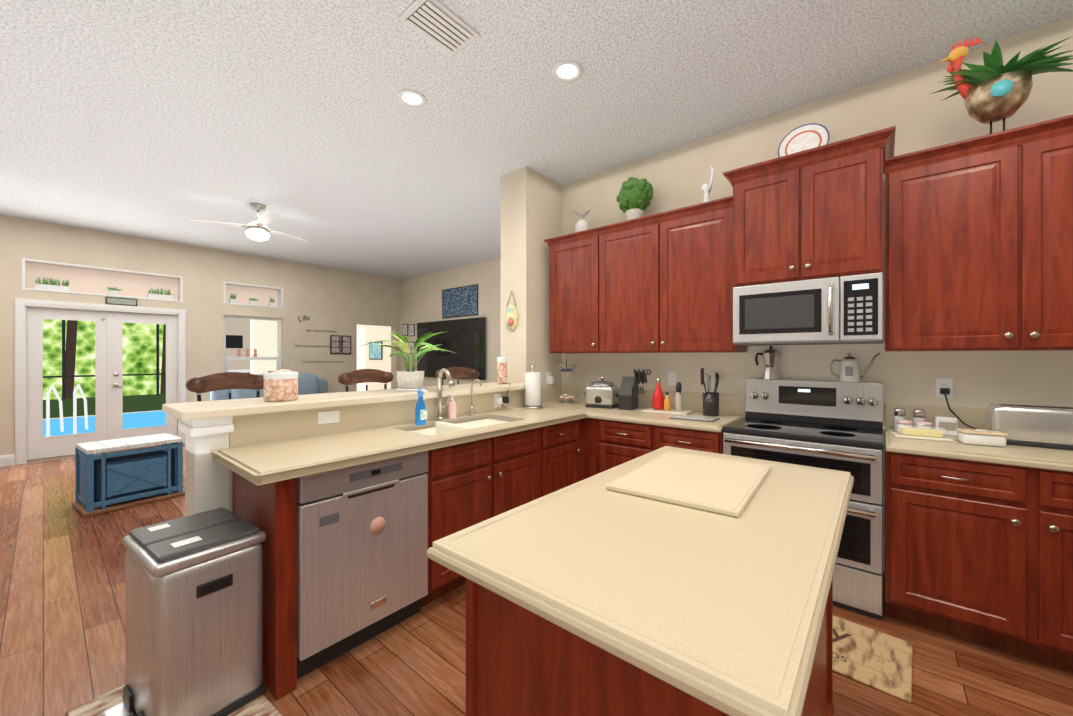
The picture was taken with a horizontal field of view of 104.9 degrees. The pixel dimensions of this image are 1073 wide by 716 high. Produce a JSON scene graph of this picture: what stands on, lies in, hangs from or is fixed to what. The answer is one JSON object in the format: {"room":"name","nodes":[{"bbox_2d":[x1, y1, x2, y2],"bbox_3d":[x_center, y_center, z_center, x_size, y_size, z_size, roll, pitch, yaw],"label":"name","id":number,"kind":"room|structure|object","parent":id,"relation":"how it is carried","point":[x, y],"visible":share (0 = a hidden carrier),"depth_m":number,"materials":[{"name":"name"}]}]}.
{"room":"kitchen and living room","nodes":[
{"label":"kitchen and living room","id":0,"kind":"room"},
{"bbox_2d":[0,215,399,455],"bbox_3d":[-5.841,-0.203,6.168,0.220,3.100,8.770,0,0,40],"label":"wall","id":1,"kind":"structure","parent":0,"point":[341,302],"depth_m":6.66,"materials":[{"name":"paint"}]},
{"bbox_2d":[0,454,14,466],"bbox_3d":[-7.483,1.282,4.022,0.014,0.135,2.970,0,0,40],"label":"baseboard","id":2,"kind":"structure","parent":1,"relation":"attached to","point":[7,460],"depth_m":5.11,"materials":[{"name":"white wood"}]},
{"bbox_2d":[14,298,185,464],"bbox_3d":[-6.069,0.305,5.857,0.230,2.085,1.660,0,0,40],"label":"french door","id":3,"kind":"structure","parent":1,"relation":"attached to","point":[32,444],"depth_m":5.75,"materials":[{"name":"white wood"}]},
{"bbox_2d":[22,258,182,301],"bbox_3d":[-6.076,-1.053,5.875,0.225,0.400,1.560,0,0,40],"label":"wall niche","id":4,"kind":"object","parent":1,"relation":"attached to","point":[89,280],"visible":0.83,"depth_m":5.84,"materials":[{"name":"white paint"}]},
{"bbox_2d":[35,277,172,299],"bbox_3d":[-6.050,-0.966,5.847,0.142,0.175,1.351,0,0,40],"label":"potted plant","id":5,"kind":"object","parent":4,"relation":"on","point":[46,285],"visible":0.94,"depth_m":5.53,"materials":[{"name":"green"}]},
{"bbox_2d":[106,297,136,305],"bbox_3d":[-5.917,-0.793,5.885,0.022,0.100,0.320,0,0,40],"label":"sign","id":6,"kind":"object","parent":1,"relation":"attached to","point":[121,301],"visible":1,"depth_m":5.88,"materials":[{"name":"grey"}]},
{"bbox_2d":[224,315,280,371],"bbox_3d":[-4.906,0.066,7.166,0.215,1.540,1.000,0,0,40],"label":"window","id":7,"kind":"structure","parent":1,"relation":"in","point":[277,359],"depth_m":7.24,"materials":[{"name":"white wood"}]},
{"bbox_2d":[224,281,282,307],"bbox_3d":[-4.959,-1.069,7.209,0.225,0.370,0.880,0,0,40],"label":"wall niche","id":8,"kind":"object","parent":1,"relation":"attached to","point":[244,293],"visible":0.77,"depth_m":7.25,"materials":[{"name":"white paint"}]},
{"bbox_2d":[229,293,275,305],"bbox_3d":[-4.930,-0.998,7.185,0.142,0.174,0.681,0,0,40],"label":"potted plant","id":9,"kind":"object","parent":8,"relation":"on","point":[232,299],"visible":0.94,"depth_m":7.18,"materials":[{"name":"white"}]},
{"bbox_2d":[330,335,350,353],"bbox_3d":[-3.922,-0.245,8.272,0.021,0.380,0.420,0,0,40],"label":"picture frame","id":10,"kind":"object","parent":1,"relation":"attached to","point":[339,344],"visible":1,"depth_m":8.26,"materials":[{"name":"grey"}]},
{"bbox_2d":[250,319,390,390],"bbox_3d":[-4.701,-0.157,9.386,2.600,3.200,2.370,0,0,40],"label":"wall","id":11,"kind":"structure","parent":0,"point":[263,337],"depth_m":9.22,"materials":[{"name":"beige paint"}]},
{"bbox_2d":[357,330,382,390],"bbox_3d":[-4.258,0.328,10.267,1.550,2.030,0.048,0,0,40],"label":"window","id":12,"kind":"structure","parent":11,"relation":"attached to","point":[376,353],"depth_m":10.31,"materials":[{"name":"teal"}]},
{"bbox_2d":[400,258,500,385],"bbox_3d":[-0.944,-0.205,7.659,5.820,3.100,0.200,0,0,40],"label":"wall","id":13,"kind":"structure","parent":0,"point":[420,298],"depth_m":8.02,"materials":[{"name":"paint"}]},
{"bbox_2d":[403,324,407,335],"bbox_3d":[-2.911,-0.606,9.156,0.200,0.260,0.023,0,0,40],"label":"picture","id":14,"kind":"object","parent":13,"relation":"attached to","point":[405,326],"depth_m":9.13,"materials":[{"name":"grey"}]},
{"bbox_2d":[409,324,414,335],"bbox_3d":[-2.720,-0.586,8.996,0.200,0.260,0.023,0,0,40],"label":"picture","id":15,"kind":"object","parent":13,"relation":"attached to","point":[411,332],"depth_m":8.97,"materials":[{"name":"grey"}]},
{"bbox_2d":[409,342,414,353],"bbox_3d":[-2.720,-0.206,8.996,0.200,0.260,0.023,0,0,40],"label":"picture","id":16,"kind":"object","parent":13,"relation":"attached to","point":[411,344],"depth_m":8.98,"materials":[{"name":"grey"}]},
{"bbox_2d":[417,317,484,379],"bbox_3d":[-1.724,-0.155,8.129,2.080,1.140,0.076,0,0,40],"label":"wall-mounted tv","id":17,"kind":"object","parent":13,"relation":"attached to","point":[463,340],"visible":0.81,"depth_m":7.96,"materials":[{"name":"grey"}]},
{"bbox_2d":[442,284,477,318],"bbox_3d":[-1.494,-1.065,7.974,1.070,0.580,0.016,0,0,40],"label":"picture","id":18,"kind":"object","parent":13,"relation":"attached to","point":[462,301],"visible":0.98,"depth_m":7.94,"materials":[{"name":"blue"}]},
{"bbox_2d":[501,166,561,386],"bbox_3d":[0.591,-0.202,4.856,0.330,3.100,2.530,0,0,40],"label":"pillar","id":19,"kind":"structure","parent":0,"point":[531,210],"depth_m":3.90,"materials":[{"name":"paint"}]},
{"bbox_2d":[505,291,517,330],"bbox_3d":[-0.239,-0.435,3.887,0.160,0.379,0.020,0,0,40],"label":"sign","id":20,"kind":"object","parent":19,"relation":"attached to","point":[511,317],"visible":0.98,"depth_m":3.88,"materials":[{"name":"yellow"}]},
{"bbox_2d":[546,371,553,383],"bbox_3d":[0.137,0.203,4.017,0.049,0.123,0.072,0,0,40],"label":"light switch","id":21,"kind":"object","parent":19,"relation":"attached to","point":[549,379],"visible":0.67,"depth_m":3.98,"materials":[{"name":"white plastic"}]},
{"bbox_2d":[0,444,1072,715],"bbox_3d":[-1.151,1.399,3.617,10.250,0.100,10.870,0,0,40],"label":"floor","id":22,"kind":"structure","parent":0,"point":[62,604],"depth_m":1.89,"materials":[{"name":"brown wood"}]},
{"bbox_2d":[72,433,184,516],"bbox_3d":[-3.824,1.069,3.889,0.520,0.560,0.680,0,0,34],"label":"storage chest","id":23,"kind":"object","parent":22,"relation":"on","point":[110,482],"visible":1,"depth_m":3.74,"materials":[{"name":"blue wood"}]},
{"bbox_2d":[65,685,283,715],"bbox_3d":[-1.363,1.346,1.553,0.700,0.012,0.470,0,0,35],"label":"rug","id":24,"kind":"object","parent":22,"relation":"on","point":[262,705],"visible":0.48,"depth_m":1.58,"materials":[{"name":"beige fabric"}]},
{"bbox_2d":[101,508,265,715],"bbox_3d":[-1.365,1.006,1.602,0.429,0.664,0.409,0,0,35],"label":"trash can","id":25,"kind":"object","parent":24,"relation":"on","point":[193,614],"visible":0.98,"depth_m":1.51,"materials":[{"name":"metal"}]},
{"bbox_2d":[185,372,262,401],"bbox_3d":[-2.007,0.728,2.780,0.482,1.246,0.482,0,0,40],"label":"bar stool","id":26,"kind":"object","parent":22,"relation":"on","point":[219,381],"visible":0.08,"depth_m":2.87,"materials":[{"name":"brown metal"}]},
{"bbox_2d":[210,373,327,400],"bbox_3d":[-4.242,0.796,6.872,0.980,1.020,1.750,0,0,40],"label":"loveseat","id":27,"kind":"object","parent":22,"relation":"on","point":[309,383],"visible":0.04,"depth_m":7.13,"materials":[{"name":"fabric"}]},
{"bbox_2d":[162,382,524,515],"bbox_3d":[-0.954,0.794,2.902,0.470,1.112,2.448,0,0,40],"label":"bar","id":28,"kind":"object","parent":22,"relation":"on","point":[206,427],"visible":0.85,"depth_m":2.17,"materials":[{"name":"paint"}]},
{"bbox_2d":[263,369,298,401],"bbox_3d":[-1.413,0.152,2.283,0.170,0.171,0.168,0,0,40],"label":"jar","id":29,"kind":"object","parent":28,"relation":"on","point":[280,385],"visible":1,"depth_m":2.22,"materials":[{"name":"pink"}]},
{"bbox_2d":[357,332,453,390],"bbox_3d":[-0.889,0.025,2.975,0.705,0.423,0.623,0,0,40],"label":"potted plant","id":30,"kind":"object","parent":28,"relation":"on","point":[409,380],"visible":0.98,"depth_m":2.92,"materials":[{"name":"green plant"}]},
{"bbox_2d":[497,357,507,383],"bbox_3d":[-0.307,0.117,3.698,0.096,0.238,0.096,0,0,40],"label":"jar","id":31,"kind":"object","parent":28,"relation":"on","point":[501,369],"visible":0.96,"depth_m":3.66,"materials":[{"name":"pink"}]},
{"bbox_2d":[494,383,527,409],"bbox_3d":[-0.232,0.326,3.392,0.254,0.213,0.219,0,0,40],"label":"charger","id":32,"kind":"object","parent":28,"relation":"attached to","point":[498,400],"visible":0.98,"depth_m":3.37,"materials":[{"name":"white plastic"}]},
{"bbox_2d":[338,369,392,391],"bbox_3d":[-1.360,0.727,3.552,0.477,1.246,0.482,0,0,40],"label":"bar stool","id":33,"kind":"object","parent":22,"relation":"on","point":[362,376],"visible":0.19,"depth_m":3.65,"materials":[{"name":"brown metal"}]},
{"bbox_2d":[436,367,479,385],"bbox_3d":[-0.742,0.727,4.279,0.480,1.246,0.465,0,0,-30],"label":"bar stool","id":34,"kind":"object","parent":22,"relation":"on","point":[461,372],"visible":0.23,"depth_m":4.46,"materials":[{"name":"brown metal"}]},
{"bbox_2d":[420,451,533,606],"bbox_3d":[-0.497,1.010,2.750,0.514,0.681,0.880,0,0,40],"label":"base cabinet","id":35,"kind":"object","parent":22,"relation":"on","point":[483,466],"depth_m":2.38,"materials":[{"name":"brown wood"}]},
{"bbox_2d":[530,419,582,499],"bbox_3d":[-0.015,0.914,3.264,0.594,0.873,0.528,0,0,40],"label":"base cabinet","id":36,"kind":"object","parent":22,"relation":"on","point":[558,449],"depth_m":3.00,"materials":[{"name":"brown wood"}]},
{"bbox_2d":[210,407,585,486],"bbox_3d":[-0.565,0.456,2.576,0.636,0.042,2.228,0,0,40],"label":"countertop","id":37,"kind":"structure","parent":36,"relation":"on","point":[259,465],"depth_m":2.04,"materials":[{"name":"beige stone"}]},
{"bbox_2d":[297,451,427,678],"bbox_3d":[-0.972,0.917,2.085,0.570,0.868,0.615,0,0,40],"label":"dishwasher","id":38,"kind":"object","parent":37,"relation":"in","point":[362,549],"visible":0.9,"depth_m":1.86,"materials":[{"name":"metal"}]},
{"bbox_2d":[415,389,427,425],"bbox_3d":[-0.736,0.319,2.649,0.085,0.232,0.075,0,0,40],"label":"spray bottle","id":39,"kind":"object","parent":37,"relation":"on","point":[420,413],"visible":1,"depth_m":2.64,"materials":[{"name":"blue plastic"}]},
{"bbox_2d":[435,368,454,419],"bbox_3d":[-0.609,0.256,2.850,0.184,0.359,0.110,0,0,40],"label":"faucet","id":40,"kind":"object","parent":37,"relation":"on","point":[440,406],"visible":0.98,"depth_m":2.85,"materials":[{"name":"silver metal"}]},
{"bbox_2d":[448,394,456,418],"bbox_3d":[-0.597,0.349,2.937,0.073,0.171,0.064,0,0,40],"label":"soap dispenser","id":41,"kind":"object","parent":37,"relation":"on","point":[452,409],"visible":0.96,"depth_m":2.92,"materials":[{"name":"pink plastic"}]},
{"bbox_2d":[402,415,529,474],"bbox_3d":[-0.480,0.539,2.735,0.434,0.200,0.844,0,0,40],"label":"sink","id":42,"kind":"object","parent":37,"relation":"in","point":[449,458],"depth_m":2.56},
{"bbox_2d":[469,379,481,415],"bbox_3d":[-0.443,0.297,3.072,0.127,0.276,0.070,0,0,40],"label":"faucet","id":43,"kind":"object","parent":37,"relation":"on","point":[472,407],"visible":1,"depth_m":3.08,"materials":[{"name":"silver metal"}]},
{"bbox_2d":[523,365,542,408],"bbox_3d":[-0.031,0.251,3.545,0.176,0.368,0.176,0,0,40],"label":"paper towel","id":44,"kind":"object","parent":37,"relation":"on","point":[532,389],"visible":1,"depth_m":3.49,"materials":[{"name":"white paper"}]},
{"bbox_2d":[466,582,833,715],"bbox_3d":[0.461,0.916,1.283,0.665,0.873,1.272,0,0,40],"label":"kitchen island","id":45,"kind":"object","parent":22,"relation":"on","point":[516,666],"depth_m":0.87,"materials":[{"name":"brown wood"}]},
{"bbox_2d":[427,446,853,715],"bbox_3d":[0.474,0.458,1.272,0.746,0.044,1.396,0,0,40],"label":"island countertop","id":46,"kind":"structure","parent":45,"relation":"on","point":[726,615],"depth_m":0.84,"materials":[{"name":"beige stone"}]},
{"bbox_2d":[606,452,770,516],"bbox_3d":[0.569,0.428,1.480,0.430,0.018,0.620,0,0,40],"label":"cutting board","id":47,"kind":"object","parent":46,"relation":"on","point":[723,486],"visible":1,"depth_m":1.38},
{"bbox_2d":[583,418,723,479],"bbox_3d":[0.719,0.913,3.355,1.655,0.872,0.652,0,0,40],"label":"base cabinet","id":48,"kind":"object","parent":22,"relation":"on","point":[608,444],"visible":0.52,"depth_m":3.02,"materials":[{"name":"brown wood"}]},
{"bbox_2d":[541,385,744,432],"bbox_3d":[0.709,0.381,3.394,1.722,0.190,0.657,0,0,40],"label":"countertop","id":49,"kind":"structure","parent":48,"relation":"on","point":[730,405],"depth_m":3.20,"materials":[{"name":"beige stone"}]},
{"bbox_2d":[553,354,579,403],"bbox_3d":[0.284,0.203,3.921,0.254,0.463,0.254,0,0,40],"label":"wire basket stand","id":50,"kind":"object","parent":49,"relation":"on","point":[566,397],"visible":1,"depth_m":3.89,"materials":[{"name":"silver metal"}]},
{"bbox_2d":[584,377,618,408],"bbox_3d":[0.580,0.305,3.621,0.324,0.260,0.264,0,0,40],"label":"rice cooker","id":51,"kind":"object","parent":49,"relation":"on","point":[602,393],"visible":0.98,"depth_m":3.53,"materials":[{"name":"grey metal"}]},
{"bbox_2d":[618,369,650,409],"bbox_3d":[0.814,0.267,3.438,0.242,0.334,0.204,0,0,40],"label":"knife block","id":52,"kind":"object","parent":49,"relation":"on","point":[629,390],"visible":1,"depth_m":3.42,"materials":[{"name":"grey"}]},
{"bbox_2d":[642,377,692,414],"bbox_3d":[1.038,0.298,3.264,0.340,0.274,0.220,0,0,35],"label":"tray","id":53,"kind":"object","parent":49,"relation":"on","point":[660,403],"visible":0.98,"depth_m":3.23,"materials":[{"name":"beige"}]},
{"bbox_2d":[669,414,719,421],"bbox_3d":[1.118,0.431,2.924,0.300,0.008,0.200,0,0,36],"label":"trivet","id":54,"kind":"object","parent":49,"relation":"on","point":[697,418],"visible":1,"depth_m":2.89,"materials":[{"name":"grey"}]},
{"bbox_2d":[700,368,718,415],"bbox_3d":[1.319,0.257,3.114,0.132,0.356,0.289,0,0,40],"label":"utensil crock","id":55,"kind":"object","parent":49,"relation":"on","point":[710,403],"visible":1,"depth_m":3.04,"materials":[{"name":"grey"}]},
{"bbox_2d":[722,379,883,620],"bbox_3d":[1.648,0.755,2.562,0.776,1.190,0.723,0,0,40],"label":"range","id":56,"kind":"object","parent":22,"relation":"on","point":[835,425],"visible":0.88,"depth_m":2.35,"materials":[{"name":"grey metal"}]},
{"bbox_2d":[755,346,782,379],"bbox_3d":[1.664,0.039,2.959,0.179,0.240,0.104,0,0,40],"label":"moka pot","id":57,"kind":"object","parent":56,"relation":"on","point":[770,356],"visible":0.98,"depth_m":2.92,"materials":[{"name":"silver metal"}]},
{"bbox_2d":[830,353,879,381],"bbox_3d":[2.036,0.065,2.643,0.260,0.188,0.111,0,0,40],"label":"kettle","id":58,"kind":"object","parent":56,"relation":"on","point":[849,371],"visible":0.96,"depth_m":2.62,"materials":[{"name":"white metal"}]},
{"bbox_2d":[833,616,912,702],"bbox_3d":[1.333,1.345,2.028,0.782,0.012,0.489,0,0,40],"label":"kitchen rug","id":59,"kind":"object","parent":22,"relation":"on","point":[878,660],"visible":0.42,"depth_m":1.83,"materials":[{"name":"beige fabric"}]},
{"bbox_2d":[833,652,846,661],"bbox_3d":[1.268,1.338,1.916,0.279,0.001,0.042,0,0,43],"label":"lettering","id":60,"kind":"object","parent":59,"relation":"on","point":[841,657],"visible":0.33,"depth_m":1.84,"materials":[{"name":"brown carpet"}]},
{"bbox_2d":[833,628,850,641],"bbox_3d":[1.318,1.338,2.111,0.463,0.001,0.184,0,0,43],"label":"rug","id":61,"kind":"object","parent":59,"relation":"on","point":[838,637],"visible":0.04,"depth_m":1.98,"materials":[{"name":"brown fabric"}]},
{"bbox_2d":[885,450,1072,671],"bbox_3d":[2.344,0.915,1.995,1.007,0.872,0.652,0,0,40],"label":"base cabinet","id":62,"kind":"object","parent":22,"relation":"on","point":[979,552],"visible":1,"depth_m":1.88,"materials":[{"name":"brown wood"}]},
{"bbox_2d":[885,403,1072,471],"bbox_3d":[2.360,0.382,2.013,1.007,0.190,0.657,0,0,40],"label":"countertop","id":63,"kind":"structure","parent":62,"relation":"on","point":[1039,457],"depth_m":2.00,"materials":[{"name":"beige stone"}]},
{"bbox_2d":[891,424,953,441],"bbox_3d":[2.068,0.397,2.220,0.230,0.078,0.120,0,0,32],"label":"butter dish","id":64,"kind":"object","parent":63,"relation":"on","point":[924,433],"visible":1,"depth_m":2.19,"materials":[{"name":"beige"}]},
{"bbox_2d":[935,416,957,435],"bbox_3d":[2.303,0.386,2.323,0.090,0.100,0.082,0,0,40],"label":"container","id":65,"kind":"object","parent":63,"relation":"on","point":[949,424],"depth_m":2.29,"materials":[{"name":"white plastic"}]},
{"bbox_2d":[956,428,1007,446],"bbox_3d":[2.224,0.399,2.064,0.156,0.074,0.106,0,0,30],"label":"butter dish","id":66,"kind":"object","parent":63,"relation":"on","point":[982,437],"visible":1,"depth_m":2.03,"materials":[{"name":"white ceramic"}]},
{"bbox_2d":[987,404,1072,449],"bbox_3d":[2.528,0.340,2.018,0.435,0.192,0.176,0,0,40],"label":"toaster","id":67,"kind":"object","parent":63,"relation":"on","point":[1051,427],"visible":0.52,"depth_m":2.00,"materials":[{"name":"metal"}]},
{"bbox_2d":[0,0,1072,278],"bbox_3d":[-2.149,-1.801,4.447,12.850,0.100,10.870,0,0,40],"label":"ceiling","id":68,"kind":"structure","parent":0,"point":[162,120],"depth_m":2.79,"materials":[{"name":"white paint"}]},
{"bbox_2d":[188,203,306,242],"bbox_3d":[-3.098,-1.549,4.694,1.097,0.405,1.189,0,0,40],"label":"ceiling fan","id":69,"kind":"object","parent":68,"relation":"hanging from","point":[258,230],"visible":1,"depth_m":4.67,"materials":[{"name":"silver metal"}]},
{"bbox_2d":[397,89,425,107],"bbox_3d":[-0.844,-1.746,2.789,0.189,0.008,0.189,0,0,1],"label":"recessed light","id":70,"kind":"object","parent":68,"relation":"in","point":[410,98],"depth_m":2.79,"materials":[{"name":"white"}]},
{"bbox_2d":[398,0,479,55],"bbox_3d":[-0.509,-1.739,2.176,0.240,0.020,0.350,0,0,40],"label":"ceiling vent","id":71,"kind":"object","parent":68,"relation":"in","point":[441,26],"visible":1,"depth_m":2.15,"materials":[{"name":"white metal"}]},
{"bbox_2d":[552,60,582,82],"bbox_3d":[0.188,-1.745,2.526,0.189,0.008,0.189,0,0,34],"label":"recessed light","id":72,"kind":"object","parent":68,"relation":"in","point":[566,71],"depth_m":2.52,"materials":[{"name":"white"}]},
{"bbox_2d":[562,16,1072,571],"bbox_3d":[2.018,-0.200,2.861,4.420,3.100,0.200,0,0,40],"label":"wall","id":73,"kind":"structure","parent":0,"point":[914,110],"depth_m":2.63,"materials":[{"name":"paint"}]},
{"bbox_2d":[548,228,595,353],"bbox_3d":[0.429,-0.571,3.838,0.547,1.071,0.335,0,0,40],"label":"upper cabinet","id":74,"kind":"object","parent":73,"relation":"attached to","point":[573,255],"depth_m":3.71,"materials":[{"name":"brown wood"}]},
{"bbox_2d":[572,210,589,232],"bbox_3d":[0.430,-1.240,3.837,0.189,0.273,0.228,0,0,40],"label":"pineapple","id":75,"kind":"object","parent":74,"relation":"on","point":[582,224],"visible":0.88,"depth_m":3.79,"materials":[{"name":"white ceramic"}]},
{"bbox_2d":[596,196,746,352],"bbox_3d":[1.056,-0.570,3.314,1.087,1.071,0.335,0,0,40],"label":"upper cabinet","id":76,"kind":"object","parent":73,"relation":"attached to","point":[661,282],"depth_m":3.14,"materials":[{"name":"brown wood"}]},
{"bbox_2d":[616,177,652,219],"bbox_3d":[0.835,-1.309,3.502,0.321,0.411,0.312,0,0,40],"label":"topiary","id":77,"kind":"object","parent":76,"relation":"on","point":[634,197],"visible":1,"depth_m":3.41,"materials":[{"name":"plant"}]},
{"bbox_2d":[701,166,713,202],"bbox_3d":[1.297,-1.271,3.124,0.095,0.336,0.090,0,0,40],"label":"decorative figurine","id":78,"kind":"object","parent":76,"relation":"on","point":[706,189],"visible":0.75,"depth_m":3.10,"materials":[{"name":"white ceramic"}]},
{"bbox_2d":[668,372,675,385],"bbox_3d":[1.137,0.178,3.407,0.059,0.106,0.092,0,0,40],"label":"outlet","id":79,"kind":"object","parent":73,"relation":"attached to","point":[671,375],"depth_m":3.46,"materials":[{"name":"white plastic"}]},
{"bbox_2d":[723,126,895,286],"bbox_3d":[1.732,-0.853,2.660,0.872,0.763,0.470,0,0,40],"label":"upper cabinet","id":80,"kind":"object","parent":73,"relation":"attached to","point":[813,213],"visible":1,"depth_m":2.46,"materials":[{"name":"brown wood"}]},
{"bbox_2d":[778,123,829,156],"bbox_3d":[1.759,-1.392,2.722,0.289,0.310,0.152,0,0,40],"label":"decorative plate","id":81,"kind":"object","parent":80,"relation":"on","point":[805,137],"visible":0.56,"depth_m":2.73,"materials":[{"name":"white ceramic"}]},
{"bbox_2d":[733,272,882,345],"bbox_3d":[1.728,-0.274,2.656,0.768,0.387,0.479,0,0,40],"label":"over-the-range microwave","id":82,"kind":"object","parent":80,"relation":"attached to","point":[837,310],"visible":1,"depth_m":2.47,"materials":[{"name":"grey metal"}]},
{"bbox_2d":[936,378,975,428],"bbox_3d":[2.390,0.257,2.359,0.155,0.273,0.092,0,0,40],"label":"outlet","id":83,"kind":"object","parent":73,"relation":"attached to","point":[944,387],"depth_m":2.40,"materials":[{"name":"white plastic"}]},
{"bbox_2d":[885,115,1072,351],"bbox_3d":[2.454,-0.573,2.126,1.007,1.078,0.364,0,0,40],"label":"upper cabinet","id":84,"kind":"object","parent":73,"relation":"attached to","point":[979,243],"visible":1,"depth_m":2.09,"materials":[{"name":"brown wood"}]},
{"bbox_2d":[931,36,1072,133],"bbox_3d":[2.344,-1.398,2.089,0.527,0.578,0.374,0,0,40],"label":"rooster","id":85,"kind":"object","parent":84,"relation":"on","point":[993,89],"visible":0.98,"depth_m":2.05,"materials":[{"name":"multicoloured ceramic"}]},
{"label":"outside","id":86,"kind":"structure","parent":0,"visible":0},
{"bbox_2d":[30,318,256,462],"bbox_3d":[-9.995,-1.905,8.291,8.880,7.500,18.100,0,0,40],"label":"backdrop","id":87,"kind":"structure","parent":86,"point":[68,377],"depth_m":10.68,"materials":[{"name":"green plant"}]}
]}

